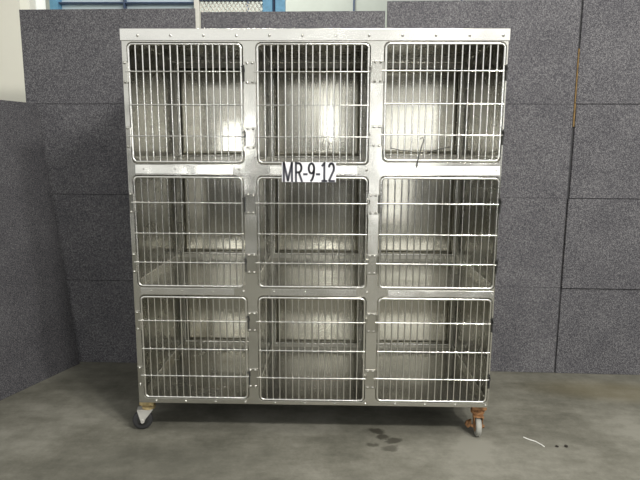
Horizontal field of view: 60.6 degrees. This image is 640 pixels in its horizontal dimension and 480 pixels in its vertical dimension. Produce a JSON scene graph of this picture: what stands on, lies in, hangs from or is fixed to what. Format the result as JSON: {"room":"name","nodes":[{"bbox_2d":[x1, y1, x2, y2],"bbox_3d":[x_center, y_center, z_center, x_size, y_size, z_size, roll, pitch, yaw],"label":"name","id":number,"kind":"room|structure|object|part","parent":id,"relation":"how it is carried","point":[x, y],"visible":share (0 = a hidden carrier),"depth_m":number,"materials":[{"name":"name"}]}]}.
{"room":"warehouse","nodes":[
{"label":"warehouse","id":0,"kind":"room"},
{"bbox_2d":[0,0,29,101],"bbox_3d":[-5.724,-1.796,4.682,6.510,5.000,0.150,0,9,1],"label":"wall","id":1,"kind":"structure","parent":0,"point":[12,83],"depth_m":4.57,"materials":[{"name":"beige paint"}]},
{"bbox_2d":[45,0,453,27],"bbox_3d":[0.112,-2.871,8.455,18.000,6.000,0.200,0,9,1],"label":"wall","id":2,"kind":"structure","parent":0,"point":[291,5],"depth_m":8.25,"materials":[{"name":"white paint"}]},
{"bbox_2d":[247,0,354,11],"bbox_3d":[-1.094,-2.863,8.367,12.824,6.000,0.030,0,9,1],"label":"trim","id":3,"kind":"structure","parent":2,"relation":"attached to","point":[353,0],"depth_m":8.22,"materials":[{"name":"blue paint"}]},
{"bbox_2d":[0,362,639,479],"bbox_3d":[-0.071,1.361,1.532,18.000,0.200,15.200,0,9,1],"label":"floor","id":4,"kind":"structure","parent":0,"point":[76,423],"depth_m":2.91,"materials":[{"name":"concrete"}]},
{"bbox_2d":[29,0,45,9],"bbox_3d":[-2.947,-1.934,5.635,0.340,5.000,0.320,0,9,1],"label":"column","id":5,"kind":"structure","parent":4,"relation":"on","point":[33,4],"depth_m":5.49,"materials":[{"name":"paint"}]},
{"bbox_2d":[0,100,79,399],"bbox_3d":[-2.278,0.058,3.303,0.757,1.801,1.257,4,10,20],"label":"partition panel","id":6,"kind":"object","parent":4,"relation":"on","point":[38,341],"visible":1,"depth_m":3.52,"materials":[{"name":"grey fabric"}]},
{"bbox_2d":[19,8,195,362],"bbox_3d":[-1.386,-0.310,3.740,1.159,2.399,0.031,1,9,3],"label":"partition panel","id":7,"kind":"object","parent":4,"relation":"on","point":[73,66],"visible":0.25,"depth_m":3.69,"materials":[{"name":"grey fabric"}]},
{"bbox_2d":[49,0,285,27],"bbox_3d":[-1.511,-1.511,5.567,2.330,4.200,0.100,0,9,1],"label":"storage rack","id":8,"kind":"object","parent":4,"relation":"on","point":[268,5],"visible":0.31,"depth_m":5.44,"materials":[{"name":"blue metal"}]},
{"bbox_3d":[-2.636,-1.520,5.592,0.080,4.200,0.100,0,9,1],"label":"upright post","id":9,"kind":"part","parent":8,"relation":"part of","materials":[{"name":"blue metal"}]},
{"bbox_3d":[-1.939,-1.712,5.545,0.014,1.500,0.070,0,9,1],"label":"post","id":10,"kind":"part","parent":8,"relation":"part of","materials":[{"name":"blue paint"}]},
{"bbox_3d":[-1.220,-1.706,5.530,0.050,1.500,0.070,0,9,1],"label":"post","id":11,"kind":"part","parent":8,"relation":"part of","materials":[{"name":"white metal"}]},
{"bbox_3d":[-0.878,-2.037,5.490,0.641,0.676,0.021,0,9,1],"label":"wire panel","id":12,"kind":"part","parent":8,"relation":"part of","materials":[{"name":"white metal"}]},
{"bbox_3d":[-0.519,-1.503,5.546,0.095,4.200,0.100,0,9,1],"label":"upright post","id":13,"kind":"part","parent":8,"relation":"part of","materials":[{"name":"blue metal"}]},
{"bbox_3d":[-0.394,-1.502,5.543,0.095,4.200,0.100,0,9,1],"label":"upright post","id":14,"kind":"part","parent":8,"relation":"part of","materials":[{"name":"blue metal"}]},
{"bbox_2d":[200,11,384,27],"bbox_3d":[-0.182,-0.286,3.692,1.183,2.377,0.031,1,9,3],"label":"partition panel","id":15,"kind":"object","parent":4,"relation":"on","point":[284,19],"visible":0.14,"depth_m":3.50,"materials":[{"name":"grey fabric"}]},
{"bbox_2d":[120,28,510,435],"bbox_3d":[-0.053,-0.040,3.146,1.898,2.063,0.855,0,9,1],"label":"cage","id":16,"kind":"object","parent":4,"relation":"on","point":[374,285],"visible":0.99,"depth_m":2.95,"materials":[{"name":"metal"}]},
{"bbox_3d":[-0.928,0.871,2.968,0.076,0.030,0.072,0,9,1],"label":"mounting plate","id":17,"kind":"part","parent":16,"relation":"part of","materials":[{"name":"yellow metal"}]},
{"bbox_3d":[-0.645,-0.656,2.642,0.548,0.564,0.011,0,9,1],"label":"cage door","id":18,"kind":"part","parent":16,"relation":"part of","materials":[{"name":"metal"}]},
{"bbox_3d":[-0.652,-0.038,2.740,0.544,0.560,0.011,0,9,1],"label":"cage door","id":19,"kind":"part","parent":16,"relation":"part of","materials":[{"name":"metal"}]},
{"bbox_3d":[-0.646,0.558,2.833,0.547,0.551,0.011,0,9,1],"label":"cage door","id":20,"kind":"part","parent":16,"relation":"part of","materials":[{"name":"metal"}]},
{"bbox_2d":[282,162,335,181],"bbox_3d":[-0.054,-0.330,2.667,0.264,0.099,0.004,0,9,1],"label":"number card","id":21,"kind":"object","parent":16,"relation":"attached to","point":[291,171],"visible":1,"depth_m":2.67,"materials":[{"name":"white paper"}]},
{"bbox_3d":[-0.042,0.565,2.821,0.546,0.559,0.011,0,9,1],"label":"cage door","id":22,"kind":"part","parent":16,"relation":"part of","materials":[{"name":"metal"}]},
{"bbox_3d":[-0.038,-0.033,2.726,0.544,0.559,0.011,0,9,1],"label":"cage door","id":23,"kind":"part","parent":16,"relation":"part of","materials":[{"name":"metal"}]},
{"bbox_3d":[-0.034,-0.650,2.629,0.538,0.566,0.011,0,9,1],"label":"cage door","id":24,"kind":"part","parent":16,"relation":"part of","materials":[{"name":"metal"}]},
{"bbox_2d":[390,137,448,167],"bbox_3d":[0.481,-0.421,2.641,0.284,0.150,0.007,0,9,1],"label":"wire hook","id":25,"kind":"object","parent":16,"relation":"attached to","point":[422,137],"visible":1,"depth_m":2.64,"materials":[{"name":"black metal"}]},
{"bbox_3d":[0.579,0.568,2.807,0.572,0.557,0.011,0,9,1],"label":"cage door","id":26,"kind":"part","parent":16,"relation":"part of","materials":[{"name":"metal"}]},
{"bbox_3d":[0.584,-0.030,2.713,0.580,0.560,0.011,0,9,1],"label":"cage door","id":27,"kind":"part","parent":16,"relation":"part of","materials":[{"name":"metal"}]},
{"bbox_3d":[0.589,-0.653,2.614,0.566,0.555,0.011,0,9,1],"label":"cage door","id":28,"kind":"part","parent":16,"relation":"part of","materials":[{"name":"metal"}]},
{"bbox_3d":[0.843,0.886,2.930,0.076,0.030,0.072,0,9,1],"label":"mounting plate","id":29,"kind":"part","parent":16,"relation":"part of","materials":[{"name":"metal"}]},
{"bbox_2d":[387,0,581,372],"bbox_3d":[1.017,-0.297,3.623,1.198,2.432,0.031,1,9,3],"label":"partition panel","id":30,"kind":"object","parent":4,"relation":"on","point":[544,34],"visible":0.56,"depth_m":3.55,"materials":[{"name":"grey fabric"}]},
{"bbox_2d":[554,0,639,374],"bbox_3d":[2.232,-0.286,3.556,1.230,2.443,0.043,1,9,3],"label":"partition panel","id":31,"kind":"object","parent":4,"relation":"on","point":[598,324],"visible":1,"depth_m":3.56,"materials":[{"name":"grey fabric"}]}
]}

